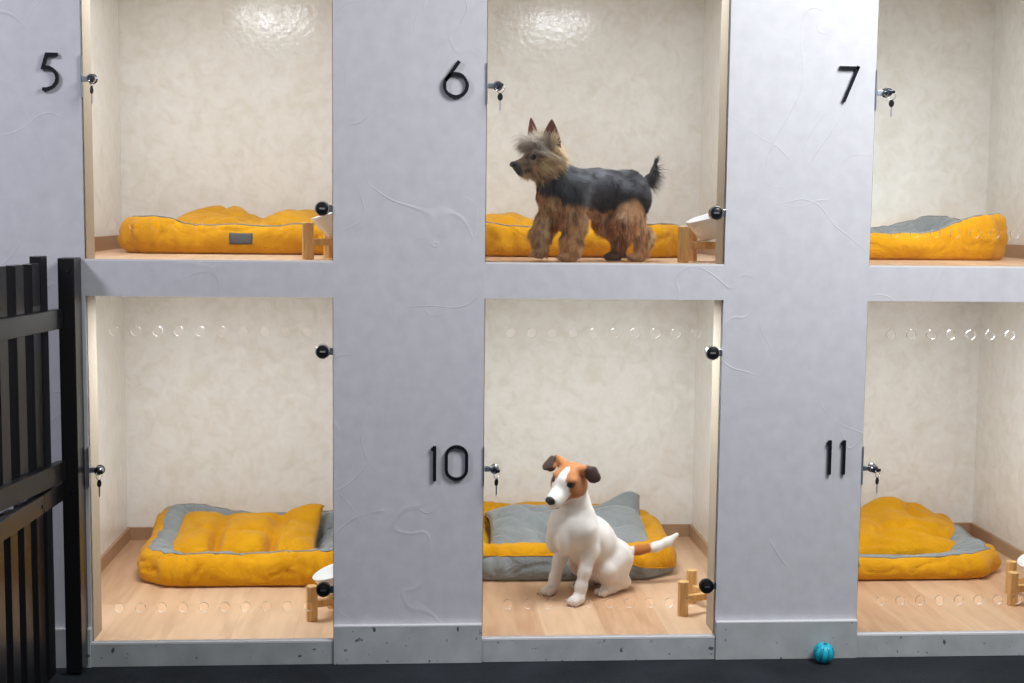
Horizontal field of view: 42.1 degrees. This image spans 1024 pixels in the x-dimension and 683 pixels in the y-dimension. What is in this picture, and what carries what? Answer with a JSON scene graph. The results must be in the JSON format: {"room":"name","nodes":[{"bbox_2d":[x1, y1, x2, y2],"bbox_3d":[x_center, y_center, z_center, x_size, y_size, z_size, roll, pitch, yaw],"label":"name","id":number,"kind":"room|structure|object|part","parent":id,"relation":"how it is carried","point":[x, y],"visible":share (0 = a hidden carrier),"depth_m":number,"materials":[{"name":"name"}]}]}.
{"room":"dog kennel","nodes":[
{"label":"dog kennel","id":0,"kind":"room"},
{"bbox_2d":[90,0,127,554],"bbox_3d":[-1.260,-0.217,3.913,0.015,1.875,0.986,0,6,-4],"label":"wall","id":1,"kind":"structure","parent":0,"point":[109,309],"depth_m":4.21,"materials":[{"name":"paint"}]},
{"bbox_2d":[94,235,121,250],"bbox_3d":[-1.247,-0.283,3.903,0.010,0.043,0.976,0,6,-4],"label":"baseboard","id":2,"kind":"structure","parent":1,"relation":"attached to","point":[102,243],"depth_m":4.13,"materials":[{"name":"brown wood"}]},
{"bbox_2d":[101,528,129,572],"bbox_3d":[-1.257,0.695,3.997,0.010,0.043,0.976,0,6,-4],"label":"baseboard","id":3,"kind":"structure","parent":1,"relation":"attached to","point":[123,539],"depth_m":4.27,"materials":[{"name":"brown wood"}]},
{"bbox_2d":[94,540,332,640],"bbox_3d":[-0.801,0.728,3.993,0.950,0.012,1.072,0,6,-4],"label":"floor","id":4,"kind":"structure","parent":0,"point":[133,607],"depth_m":3.70,"materials":[{"name":"brown wood"}]},
{"bbox_2d":[137,503,332,586],"bbox_3d":[-0.801,0.627,4.206,0.711,0.149,0.595,0,6,-4],"label":"dog bed","id":5,"kind":"object","parent":4,"relation":"on","point":[158,563],"visible":0.59,"depth_m":3.94,"materials":[{"name":"yellow fabric"}]},
{"bbox_2d":[172,504,323,553],"bbox_3d":[-0.841,0.613,4.215,0.470,0.136,0.355,0,6,-4],"label":"cushion","id":6,"kind":"object","parent":5,"relation":"on","point":[296,529],"visible":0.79,"depth_m":4.18,"materials":[{"name":"yellow fabric"}]},
{"bbox_2d":[306,584,332,621],"bbox_3d":[-0.464,0.709,3.663,0.157,0.098,0.157,2,6,18],"label":"stand","id":7,"kind":"object","parent":4,"relation":"on","point":[312,601],"visible":0.37,"depth_m":3.61,"materials":[{"name":"brown wood"}]},
{"bbox_3d":[-0.544,0.712,3.622,0.029,0.098,0.029,2,6,18],"label":"post","id":8,"kind":"part","parent":7,"relation":"part of","materials":[{"name":"brown wood"}]},
{"bbox_2d":[312,564,332,595],"bbox_3d":[-0.485,0.653,3.674,0.133,0.090,0.136,3,6,24],"label":"bowl","id":9,"kind":"object","parent":7,"relation":"on","point":[325,574],"visible":0.21,"depth_m":3.71,"materials":[{"name":"white ceramic"}]},
{"bbox_2d":[95,248,332,260],"bbox_3d":[-0.790,-0.250,3.899,0.950,0.012,1.072,0,6,-4],"label":"floor","id":10,"kind":"structure","parent":0,"point":[120,253],"depth_m":3.65,"materials":[{"name":"brown wood"}]},
{"bbox_2d":[118,215,323,254],"bbox_3d":[-0.813,-0.334,4.125,0.731,0.111,0.587,0,6,-4],"label":"dog bed","id":11,"kind":"object","parent":10,"relation":"on","point":[151,234],"visible":0.75,"depth_m":3.85,"materials":[{"name":"yellow fabric"}]},
{"bbox_2d":[177,205,318,224],"bbox_3d":[-0.832,-0.380,4.196,0.521,0.095,0.359,0,6,-4],"label":"cushion","id":12,"kind":"object","parent":11,"relation":"on","point":[217,214],"visible":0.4,"depth_m":4.12,"materials":[{"name":"yellow fabric"}]},
{"bbox_2d":[302,222,332,259],"bbox_3d":[-0.460,-0.269,3.568,0.157,0.098,0.157,2,6,18],"label":"stand","id":13,"kind":"object","parent":10,"relation":"on","point":[308,240],"visible":0.33,"depth_m":3.52,"materials":[{"name":"brown wood"}]},
{"bbox_3d":[-0.541,-0.266,3.527,0.029,0.098,0.029,2,6,18],"label":"post","id":14,"kind":"part","parent":13,"relation":"part of","materials":[{"name":"brown wood"}]},
{"bbox_2d":[311,212,332,236],"bbox_3d":[-0.474,-0.325,3.579,0.133,0.090,0.136,3,6,24],"label":"bowl","id":15,"kind":"object","parent":13,"relation":"on","point":[324,223],"visible":0.32,"depth_m":3.53,"materials":[{"name":"white ceramic"}]},
{"bbox_3d":[-0.501,-0.278,3.648,0.029,0.098,0.029,2,6,18],"label":"post","id":16,"kind":"part","parent":13,"relation":"part of","materials":[{"name":"brown wood"}]},
{"bbox_2d":[0,0,1023,640],"bbox_3d":[-0.131,-0.533,3.413,6.600,2.750,0.100,0,6,-4],"label":"wall","id":17,"kind":"structure","parent":0,"point":[409,280],"depth_m":3.42,"materials":[{"name":"paint"}]},
{"bbox_2d":[40,52,58,90],"bbox_3d":[-1.137,-0.663,3.276,0.044,0.093,0.008,0,6,-4],"label":"number sign","id":18,"kind":"object","parent":17,"relation":"attached to","point":[47,54],"visible":1,"depth_m":3.27,"materials":[{"name":"black plastic"}]},
{"bbox_2d":[55,627,91,630],"bbox_3d":[-2.256,0.732,3.332,2.359,0.005,0.014,0,6,-4],"label":"trim","id":19,"kind":"structure","parent":17,"relation":"attached to","point":[56,628],"depth_m":3.40,"materials":[{"name":"white metal"}]},
{"bbox_2d":[81,0,94,258],"bbox_3d":[-1.068,-0.654,3.344,0.002,0.892,0.086,0,6,-4],"label":"trim","id":20,"kind":"structure","parent":17,"relation":"attached to","point":[86,35],"depth_m":3.35,"materials":[{"name":"beige wood"}]},
{"bbox_2d":[86,296,101,640],"bbox_3d":[-1.078,0.324,3.438,0.002,0.892,0.086,0,6,-4],"label":"trim","id":21,"kind":"structure","parent":17,"relation":"attached to","point":[91,338],"depth_m":3.44,"materials":[{"name":"beige wood"}]},
{"bbox_2d":[80,0,332,258],"bbox_3d":[-0.756,-0.644,3.304,0.618,0.891,0.036,0,6,-4],"label":"door","id":22,"kind":"structure","parent":17,"relation":"in","point":[322,208],"depth_m":3.32,"materials":[{"name":"clear glass"}]},
{"bbox_3d":[-1.063,-0.656,3.291,0.002,0.103,0.018,0,6,-4],"label":"strike plate","id":23,"kind":"part","parent":22,"relation":"part of","materials":[{"name":"silver metal"}]},
{"bbox_3d":[-0.757,-0.646,3.318,0.612,0.891,0.008,0,6,-4],"label":"glass pane","id":24,"kind":"part","parent":22,"relation":"part of","materials":[{"name":"clear glass"}]},
{"bbox_2d":[89,76,94,103],"bbox_3d":[-1.030,-0.616,3.264,0.011,0.067,0.022,2,6,11],"label":"key","id":25,"kind":"object","parent":22,"relation":"hanging from","point":[90,77],"visible":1,"depth_m":3.26,"materials":[{"name":"grey metal"}]},
{"bbox_2d":[85,259,332,262],"bbox_3d":[-0.762,-0.203,3.354,0.617,0.004,0.004,0,6,-4],"label":"sill","id":26,"kind":"structure","parent":17,"relation":"attached to","point":[85,259],"depth_m":3.35,"materials":[{"name":"white"}]},
{"bbox_2d":[87,297,333,637],"bbox_3d":[-0.767,0.334,3.399,0.618,0.891,0.036,0,6,-4],"label":"door","id":27,"kind":"structure","parent":17,"relation":"in","point":[322,351],"depth_m":3.39,"materials":[{"name":"clear glass"}]},
{"bbox_3d":[-1.074,0.319,3.385,0.002,0.103,0.018,0,6,-4],"label":"strike plate","id":28,"kind":"part","parent":27,"relation":"part of","materials":[{"name":"silver metal"}]},
{"bbox_2d":[96,470,102,496],"bbox_3d":[-1.041,0.359,3.358,0.011,0.067,0.022,3,6,26],"label":"key","id":29,"kind":"object","parent":27,"relation":"hanging from","point":[99,483],"visible":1,"depth_m":3.36,"materials":[{"name":"silver metal"}]},
{"bbox_2d":[91,639,333,644],"bbox_3d":[-0.772,0.777,3.442,0.617,0.006,0.009,0,6,-4],"label":"trim","id":30,"kind":"structure","parent":17,"relation":"attached to","point":[315,640],"depth_m":3.44,"materials":[{"name":"white metal"}]},
{"bbox_2d":[92,638,333,641],"bbox_3d":[-0.772,0.774,3.449,0.617,0.004,0.004,0,6,-4],"label":"sill","id":31,"kind":"structure","parent":17,"relation":"attached to","point":[298,638],"depth_m":3.45,"materials":[{"name":"white"}]},
{"bbox_2d":[332,0,332,204],"bbox_3d":[-0.453,-0.651,3.386,0.002,0.892,0.086,0,6,-4],"label":"trim","id":32,"kind":"structure","parent":17,"relation":"attached to","point":[332,0],"depth_m":3.35,"materials":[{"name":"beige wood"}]},
{"bbox_2d":[333,439,333,637],"bbox_3d":[-0.464,0.327,3.481,0.002,0.892,0.086,0,6,-4],"label":"trim","id":33,"kind":"structure","parent":17,"relation":"attached to","point":[333,439],"depth_m":3.46,"materials":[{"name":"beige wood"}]},
{"bbox_2d":[334,623,481,627],"bbox_3d":[-0.271,0.740,3.470,0.385,0.005,0.014,0,6,-4],"label":"trim","id":34,"kind":"structure","parent":17,"relation":"attached to","point":[427,624],"depth_m":3.47,"materials":[{"name":"white metal"}]},
{"bbox_2d":[431,446,435,480],"bbox_3d":[-0.202,0.315,3.436,0.014,0.092,0.008,0,6,-4],"label":"number sign","id":35,"kind":"object","parent":17,"relation":"attached to","point":[433,448],"visible":1,"depth_m":3.43,"materials":[{"name":"black plastic"}]},
{"bbox_2d":[443,60,468,98],"bbox_3d":[-0.141,-0.658,3.345,0.066,0.095,0.008,0,6,-4],"label":"number sign","id":36,"kind":"object","parent":17,"relation":"attached to","point":[451,73],"visible":1,"depth_m":3.34,"materials":[{"name":"black plastic"}]},
{"bbox_2d":[445,445,467,480],"bbox_3d":[-0.143,0.313,3.440,0.061,0.093,0.008,0,6,-4],"label":"number sign","id":37,"kind":"object","parent":17,"relation":"attached to","point":[450,448],"visible":1,"depth_m":3.44,"materials":[{"name":"black plastic"}]},
{"bbox_2d":[482,314,484,604],"bbox_3d":[-0.078,0.329,3.508,0.002,0.892,0.086,0,6,-4],"label":"trim","id":38,"kind":"structure","parent":17,"relation":"attached to","point":[484,314],"depth_m":3.46,"materials":[{"name":"beige wood"}]},
{"bbox_2d":[485,0,487,261],"bbox_3d":[-0.067,-0.649,3.413,0.002,0.892,0.086,0,6,-4],"label":"trim","id":39,"kind":"structure","parent":17,"relation":"attached to","point":[487,0],"depth_m":3.38,"materials":[{"name":"beige wood"}]},
{"bbox_2d":[55,622,1023,667],"bbox_3d":[-0.948,0.788,3.428,4.981,0.099,0.014,0,6,-4],"label":"baseboard","id":40,"kind":"structure","parent":17,"relation":"attached to","point":[461,644],"depth_m":3.50,"materials":[{"name":"grey metal"}]},
{"bbox_2d":[482,635,714,640],"bbox_3d":[0.230,0.781,3.511,0.619,0.006,0.009,0,6,-4],"label":"trim","id":41,"kind":"structure","parent":17,"relation":"attached to","point":[669,636],"depth_m":3.51,"materials":[{"name":"white"}]},
{"bbox_2d":[482,634,714,637],"bbox_3d":[0.229,0.779,3.518,0.619,0.004,0.004,0,6,-4],"label":"sill","id":42,"kind":"structure","parent":17,"relation":"attached to","point":[655,634],"depth_m":3.52,"materials":[{"name":"white metal"}]},
{"bbox_2d":[483,299,722,625],"bbox_3d":[0.235,0.338,3.469,0.620,0.891,0.036,0,6,-4],"label":"door","id":43,"kind":"structure","parent":17,"relation":"in","point":[712,352],"depth_m":3.46,"materials":[{"name":"clear glass"}]},
{"bbox_3d":[-0.073,0.323,3.454,0.002,0.103,0.018,0,6,-4],"label":"strike plate","id":44,"kind":"part","parent":43,"relation":"part of","materials":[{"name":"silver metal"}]},
{"bbox_2d":[494,469,499,494],"bbox_3d":[-0.040,0.363,3.428,0.011,0.067,0.022,5,7,38],"label":"key","id":45,"kind":"object","parent":43,"relation":"hanging from","point":[498,470],"visible":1,"depth_m":3.43,"materials":[{"name":"grey metal"}]},
{"bbox_2d":[485,262,723,265],"bbox_3d":[0.240,-0.199,3.424,0.619,0.004,0.004,0,6,-4],"label":"sill","id":46,"kind":"structure","parent":17,"relation":"attached to","point":[485,262],"depth_m":3.42,"materials":[{"name":"white metal"}]},
{"bbox_2d":[486,0,729,263],"bbox_3d":[0.246,-0.640,3.374,0.620,0.891,0.036,0,6,-4],"label":"door","id":47,"kind":"structure","parent":17,"relation":"in","point":[715,212],"depth_m":3.42,"materials":[{"name":"clear glass"}]},
{"bbox_3d":[-0.063,-0.652,3.360,0.002,0.103,0.018,0,6,-4],"label":"strike plate","id":48,"kind":"part","parent":47,"relation":"part of","materials":[{"name":"silver metal"}]},
{"bbox_2d":[496,83,504,110],"bbox_3d":[-0.030,-0.612,3.333,0.022,0.067,0.011,-1,6,-12],"label":"key","id":49,"kind":"object","parent":47,"relation":"hanging from","point":[500,96],"visible":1,"depth_m":3.33,"materials":[{"name":"grey metal"}]},
{"bbox_2d":[706,300,721,633],"bbox_3d":[0.538,0.331,3.551,0.002,0.892,0.086,0,6,-4],"label":"trim","id":50,"kind":"structure","parent":17,"relation":"attached to","point":[717,328],"depth_m":3.55,"materials":[{"name":"beige wood"}]},
{"bbox_2d":[715,0,729,263],"bbox_3d":[0.549,-0.647,3.456,0.002,0.892,0.086,0,6,-4],"label":"trim","id":51,"kind":"structure","parent":17,"relation":"attached to","point":[725,16],"depth_m":3.46,"materials":[{"name":"beige wood"}]},
{"bbox_2d":[715,619,857,623],"bbox_3d":[0.730,0.744,3.540,0.382,0.005,0.014,0,6,-4],"label":"trim","id":52,"kind":"structure","parent":17,"relation":"attached to","point":[807,620],"depth_m":3.54,"materials":[{"name":"white"}]},
{"bbox_2d":[826,440,831,474],"bbox_3d":[0.834,0.305,3.506,0.014,0.092,0.008,0,6,-4],"label":"number sign","id":53,"kind":"object","parent":17,"relation":"attached to","point":[829,442],"visible":1,"depth_m":3.50,"materials":[{"name":"black plastic"}]},
{"bbox_2d":[840,440,845,474],"bbox_3d":[0.872,0.305,3.509,0.014,0.092,0.008,0,6,-4],"label":"number sign","id":54,"kind":"object","parent":17,"relation":"attached to","point":[843,442],"visible":1,"depth_m":3.51,"materials":[{"name":"black plastic"}]},
{"bbox_2d":[839,66,859,101],"bbox_3d":[0.865,-0.660,3.414,0.053,0.093,0.008,0,6,-4],"label":"number sign","id":55,"kind":"object","parent":17,"relation":"attached to","point":[855,68],"visible":1,"depth_m":3.41,"materials":[{"name":"black plastic"}]},
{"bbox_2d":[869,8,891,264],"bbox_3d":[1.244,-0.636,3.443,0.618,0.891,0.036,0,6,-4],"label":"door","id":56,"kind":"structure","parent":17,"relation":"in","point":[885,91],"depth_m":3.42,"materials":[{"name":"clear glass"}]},
{"bbox_3d":[1.243,-0.637,3.457,0.612,0.891,0.008,0,6,-4],"label":"glass pane","id":57,"kind":"part","parent":56,"relation":"part of","materials":[{"name":"clear glass"}]},
{"bbox_3d":[0.937,-0.647,3.430,0.002,0.103,0.018,0,6,-4],"label":"strike plate","id":58,"kind":"part","parent":56,"relation":"part of","materials":[{"name":"silver metal"}]},
{"bbox_2d":[887,90,895,116],"bbox_3d":[0.970,-0.608,3.403,0.022,0.067,0.011,1,6,8],"label":"key","id":59,"kind":"object","parent":56,"relation":"hanging from","point":[891,102],"visible":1,"depth_m":3.40,"materials":[{"name":"grey metal"}]},
{"bbox_2d":[856,302,985,618],"bbox_3d":[1.234,0.342,3.538,0.618,0.891,0.036,0,6,-4],"label":"door","id":60,"kind":"structure","parent":17,"relation":"in","point":[871,467],"depth_m":3.52,"materials":[{"name":"clear glass"}]},
{"bbox_3d":[0.926,0.328,3.524,0.002,0.103,0.018,0,6,-4],"label":"strike plate","id":61,"kind":"part","parent":60,"relation":"part of","materials":[{"name":"silver metal"}]},
{"bbox_2d":[875,469,880,493],"bbox_3d":[0.959,0.367,3.497,0.022,0.067,0.011,-5,8,-44],"label":"key","id":62,"kind":"object","parent":60,"relation":"hanging from","point":[877,470],"visible":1,"depth_m":3.50,"materials":[{"name":"grey metal"}]},
{"bbox_2d":[857,632,1023,635],"bbox_3d":[1.228,0.786,3.581,0.617,0.006,0.009,0,6,-4],"label":"trim","id":63,"kind":"structure","parent":17,"relation":"attached to","point":[935,633],"depth_m":3.57,"materials":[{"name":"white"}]},
{"bbox_2d":[857,630,1023,632],"bbox_3d":[1.228,0.783,3.588,0.617,0.004,0.004,0,6,-4],"label":"sill","id":64,"kind":"structure","parent":17,"relation":"attached to","point":[1011,630],"depth_m":3.58,"materials":[{"name":"white"}]},
{"bbox_2d":[869,265,1023,267],"bbox_3d":[1.239,-0.195,3.493,0.617,0.004,0.004,0,6,-4],"label":"sill","id":65,"kind":"structure","parent":17,"relation":"attached to","point":[869,265],"depth_m":3.48,"materials":[{"name":"white"}]},
{"bbox_2d":[47,655,1023,682],"bbox_3d":[0.016,1.078,1.214,6.600,0.030,4.600,0,6,-4],"label":"floor","id":66,"kind":"structure","parent":0,"point":[938,669],"depth_m":3.42,"materials":[{"name":"rubber"}]},
{"bbox_2d":[57,257,87,672],"bbox_3d":[-1.100,0.313,3.339,0.040,1.046,0.072,0,6,-4],"label":"fence post","id":67,"kind":"object","parent":66,"relation":"on","point":[69,268],"visible":1,"depth_m":3.32,"materials":[{"name":"black metal"}]},
{"bbox_2d":[0,256,62,682],"bbox_3d":[-1.128,0.367,2.719,0.052,1.046,1.200,1,6,-1],"label":"gate","id":68,"kind":"object","parent":67,"relation":"attached to","point":[27,600],"visible":0.88,"depth_m":3.15,"materials":[{"name":"black metal"}]},
{"bbox_3d":[-1.115,0.438,2.649,0.020,0.045,1.047,1,6,-1],"label":"rail","id":69,"kind":"part","parent":68,"relation":"part of","materials":[{"name":"black metal"}]},
{"bbox_3d":[-1.125,0.380,3.248,0.020,0.045,0.150,1,6,-1],"label":"rail","id":70,"kind":"part","parent":68,"relation":"part of","materials":[{"name":"black metal"}]},
{"bbox_2d":[0,263,65,511],"bbox_3d":[-1.175,0.138,2.658,0.046,0.547,1.256,1,6,5],"label":"gate","id":71,"kind":"object","parent":67,"relation":"attached to","point":[24,475],"visible":1,"depth_m":3.09,"materials":[{"name":"black metal"}]},
{"bbox_3d":[-1.162,0.003,2.646,0.022,0.048,1.250,1,6,5],"label":"rail","id":72,"kind":"part","parent":71,"relation":"part of","materials":[{"name":"black metal"}]},
{"bbox_3d":[-1.166,0.379,2.683,0.022,0.050,1.250,1,6,5],"label":"rail","id":73,"kind":"part","parent":71,"relation":"part of","materials":[{"name":"black metal"}]},
{"bbox_2d":[813,642,834,662],"bbox_3d":[0.823,0.822,3.514,0.055,0.054,0.055,1,6,5],"label":"ball","id":74,"kind":"object","parent":66,"relation":"on","point":[823,652],"visible":1,"depth_m":3.50,"materials":[{"name":"teal rubber"}]},
{"bbox_2d":[118,0,995,526],"bbox_3d":[0.172,-0.260,4.519,2.955,1.895,0.030,0,6,-4],"label":"wall","id":75,"kind":"structure","parent":0,"point":[225,103],"depth_m":4.49,"materials":[{"name":"paint"}]},
{"bbox_2d":[127,527,153,539],"bbox_3d":[-0.837,0.649,4.518,0.920,0.043,0.010,0,6,-4],"label":"baseboard","id":76,"kind":"structure","parent":75,"relation":"attached to","point":[136,533],"depth_m":4.49,"materials":[{"name":"brown wood"}]},
{"bbox_2d":[661,524,691,536],"bbox_3d":[0.165,0.653,4.588,0.922,0.043,0.010,0,6,-4],"label":"baseboard","id":77,"kind":"structure","parent":75,"relation":"attached to","point":[670,529],"depth_m":4.61,"materials":[{"name":"brown wood"}]},
{"bbox_2d":[954,522,971,533],"bbox_3d":[1.163,0.657,4.657,0.920,0.043,0.010,0,6,-4],"label":"baseboard","id":78,"kind":"structure","parent":75,"relation":"attached to","point":[966,526],"depth_m":4.68,"materials":[{"name":"brown wood"}]},
{"bbox_2d":[482,537,712,635],"bbox_3d":[0.201,0.732,4.063,0.952,0.012,1.072,0,6,-4],"label":"floor","id":79,"kind":"structure","parent":0,"point":[647,606],"depth_m":3.76,"materials":[{"name":"brown wood"}]},
{"bbox_2d":[483,501,676,580],"bbox_3d":[0.151,0.633,4.297,0.730,0.140,0.570,0,6,-4],"label":"dog bed","id":80,"kind":"object","parent":79,"relation":"on","point":[520,561],"visible":0.31,"depth_m":4.04,"materials":[{"name":"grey fabric"}]},
{"bbox_2d":[485,491,647,543],"bbox_3d":[0.178,0.595,4.305,0.530,0.153,0.368,0,6,-4],"label":"cushion","id":81,"kind":"object","parent":80,"relation":"on","point":[515,523],"visible":0.47,"depth_m":4.25,"materials":[{"name":"grey fabric"}]},
{"bbox_2d":[536,454,678,606],"bbox_3d":[0.265,0.528,3.925,0.480,0.422,0.196,-4,7,-41],"label":"dog","id":82,"kind":"object","parent":79,"relation":"on","point":[595,553],"visible":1,"depth_m":3.81},
{"bbox_2d":[677,568,706,616],"bbox_3d":[0.557,0.712,3.747,0.157,0.098,0.157,2,6,18],"label":"stand","id":83,"kind":"object","parent":79,"relation":"on","point":[689,592],"visible":0.51,"depth_m":3.71,"materials":[{"name":"brown wood"}]},
{"bbox_3d":[0.476,0.715,3.706,0.029,0.098,0.029,2,6,18],"label":"post","id":84,"kind":"part","parent":83,"relation":"part of","materials":[{"name":"brown wood"}]},
{"bbox_3d":[0.516,0.703,3.827,0.029,0.098,0.029,2,6,18],"label":"post","id":85,"kind":"part","parent":83,"relation":"part of","materials":[{"name":"brown wood"}]},
{"bbox_2d":[486,253,714,263],"bbox_3d":[0.211,-0.246,3.969,0.952,0.012,1.072,0,6,-4],"label":"floor","id":86,"kind":"structure","parent":0,"point":[701,258],"depth_m":3.68,"materials":[{"name":"brown wood"}]},
{"bbox_2d":[486,222,678,257],"bbox_3d":[0.170,-0.326,4.175,0.730,0.107,0.589,0,6,-4],"label":"dog bed","id":87,"kind":"object","parent":86,"relation":"on","point":[501,240],"visible":0.36,"depth_m":3.90,"materials":[{"name":"yellow fabric"}]},
{"bbox_2d":[486,212,592,227],"bbox_3d":[0.112,-0.366,4.242,0.500,0.088,0.360,0,6,-6],"label":"cushion","id":88,"kind":"object","parent":87,"relation":"on","point":[510,218],"visible":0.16,"depth_m":4.12,"materials":[{"name":"yellow fabric"}]},
{"bbox_2d":[510,118,667,261],"bbox_3d":[0.213,-0.409,3.609,0.482,0.382,0.171,-2,6,-21],"label":"dog","id":89,"kind":"object","parent":86,"relation":"on","point":[616,203],"visible":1,"depth_m":3.56},
{"bbox_2d":[677,226,715,262],"bbox_3d":[0.544,-0.265,3.638,0.157,0.098,0.157,2,6,18],"label":"stand","id":90,"kind":"object","parent":86,"relation":"on","point":[688,243],"visible":0.4,"depth_m":3.60,"materials":[{"name":"brown wood"}]},
{"bbox_3d":[0.463,-0.262,3.597,0.029,0.098,0.029,2,6,18],"label":"post","id":91,"kind":"part","parent":90,"relation":"part of","materials":[{"name":"brown wood"}]},
{"bbox_3d":[0.503,-0.273,3.718,0.029,0.098,0.029,2,6,18],"label":"post","id":92,"kind":"part","parent":90,"relation":"part of","materials":[{"name":"brown wood"}]},
{"bbox_2d":[685,213,715,240],"bbox_3d":[0.542,-0.321,3.650,0.133,0.090,0.136,3,6,24],"label":"bowl","id":93,"kind":"object","parent":90,"relation":"on","point":[703,227],"visible":0.56,"depth_m":3.61,"materials":[{"name":"white ceramic"}]},
{"bbox_2d":[692,0,721,541],"bbox_3d":[0.675,-0.209,4.048,0.015,1.875,0.986,0,6,-4],"label":"wall","id":94,"kind":"structure","parent":0,"point":[705,308],"depth_m":4.40,"materials":[{"name":"paint"}]},
{"bbox_2d":[689,525,707,558],"bbox_3d":[0.653,0.703,4.130,0.010,0.043,0.976,0,6,-4],"label":"baseboard","id":95,"kind":"structure","parent":94,"relation":"attached to","point":[696,537],"depth_m":4.46,"materials":[{"name":"brown wood"}]},
{"bbox_2d":[697,240,714,255],"bbox_3d":[0.664,-0.275,4.035,0.010,0.043,0.976,0,6,-4],"label":"baseboard","id":96,"kind":"structure","parent":94,"relation":"attached to","point":[701,251],"depth_m":4.36,"materials":[{"name":"brown wood"}]},
{"bbox_2d":[857,536,1023,631],"bbox_3d":[1.199,0.736,4.133,0.950,0.012,1.072,0,6,-4],"label":"floor","id":97,"kind":"structure","parent":0,"point":[974,604],"depth_m":3.83,"materials":[{"name":"brown wood"}]},
{"bbox_2d":[858,524,1000,579],"bbox_3d":[1.163,0.650,4.367,0.760,0.114,0.610,0,6,-4],"label":"dog bed","id":98,"kind":"object","parent":97,"relation":"on","point":[970,557],"visible":0.3,"depth_m":4.09,"materials":[{"name":"yellow fabric"}]},
{"bbox_2d":[859,497,955,554],"bbox_3d":[1.236,0.630,4.444,0.570,0.187,0.400,1,6,0],"label":"cushion","id":99,"kind":"object","parent":98,"relation":"on","point":[888,525],"visible":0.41,"depth_m":4.37,"materials":[{"name":"yellow fabric"}]},
{"bbox_2d":[1005,560,1023,605],"bbox_3d":[1.525,0.709,3.881,0.157,0.098,0.157,2,6,18],"label":"stand","id":100,"kind":"object","parent":97,"relation":"on","point":[1014,584],"visible":1,"depth_m":3.83,"materials":[{"name":"brown wood"}]},
{"bbox_3d":[1.484,0.701,3.961,0.029,0.098,0.029,2,6,18],"label":"post","id":101,"kind":"part","parent":100,"relation":"part of","materials":[{"name":"brown wood"}]},
{"bbox_3d":[1.444,0.712,3.840,0.029,0.098,0.029,2,6,18],"label":"post","id":102,"kind":"part","parent":100,"relation":"part of","materials":[{"name":"brown wood"}]},
{"bbox_2d":[1017,554,1023,570],"bbox_3d":[1.544,0.655,3.885,0.133,0.090,0.136,3,6,24],"label":"bowl","id":103,"kind":"object","parent":100,"relation":"on","point":[1020,560],"visible":1,"depth_m":3.92,"materials":[{"name":"white ceramic"}]},
{"bbox_2d":[870,257,1023,266],"bbox_3d":[1.210,-0.242,4.038,0.950,0.012,1.072,0,6,-4],"label":"floor","id":104,"kind":"structure","parent":0,"point":[1005,261],"depth_m":3.80,"materials":[{"name":"brown wood"}]},
{"bbox_2d":[870,213,1007,260],"bbox_3d":[1.146,-0.344,4.274,0.777,0.145,0.581,0,6,-4],"label":"dog bed","id":105,"kind":"object","parent":104,"relation":"on","point":[981,237],"visible":0.55,"depth_m":4.02,"materials":[{"name":"yellow fabric"}]},
{"bbox_2d":[972,0,1023,550],"bbox_3d":[1.673,-0.205,4.117,0.015,1.875,0.986,0,6,-4],"label":"wall","id":106,"kind":"structure","parent":0,"point":[998,497],"depth_m":4.44,"materials":[{"name":"paint"}]},
{"bbox_2d":[970,523,1023,560],"bbox_3d":[1.651,0.707,4.199,0.010,0.043,0.976,0,6,-4],"label":"baseboard","id":107,"kind":"structure","parent":106,"relation":"attached to","point":[1005,548],"depth_m":4.47,"materials":[{"name":"brown wood"}]},
{"bbox_2d":[1003,244,1023,258],"bbox_3d":[1.662,-0.271,4.105,0.010,0.043,0.976,0,6,-4],"label":"baseboard","id":108,"kind":"structure","parent":106,"relation":"attached to","point":[1012,251],"depth_m":4.35,"materials":[{"name":"brown wood"}]}
]}

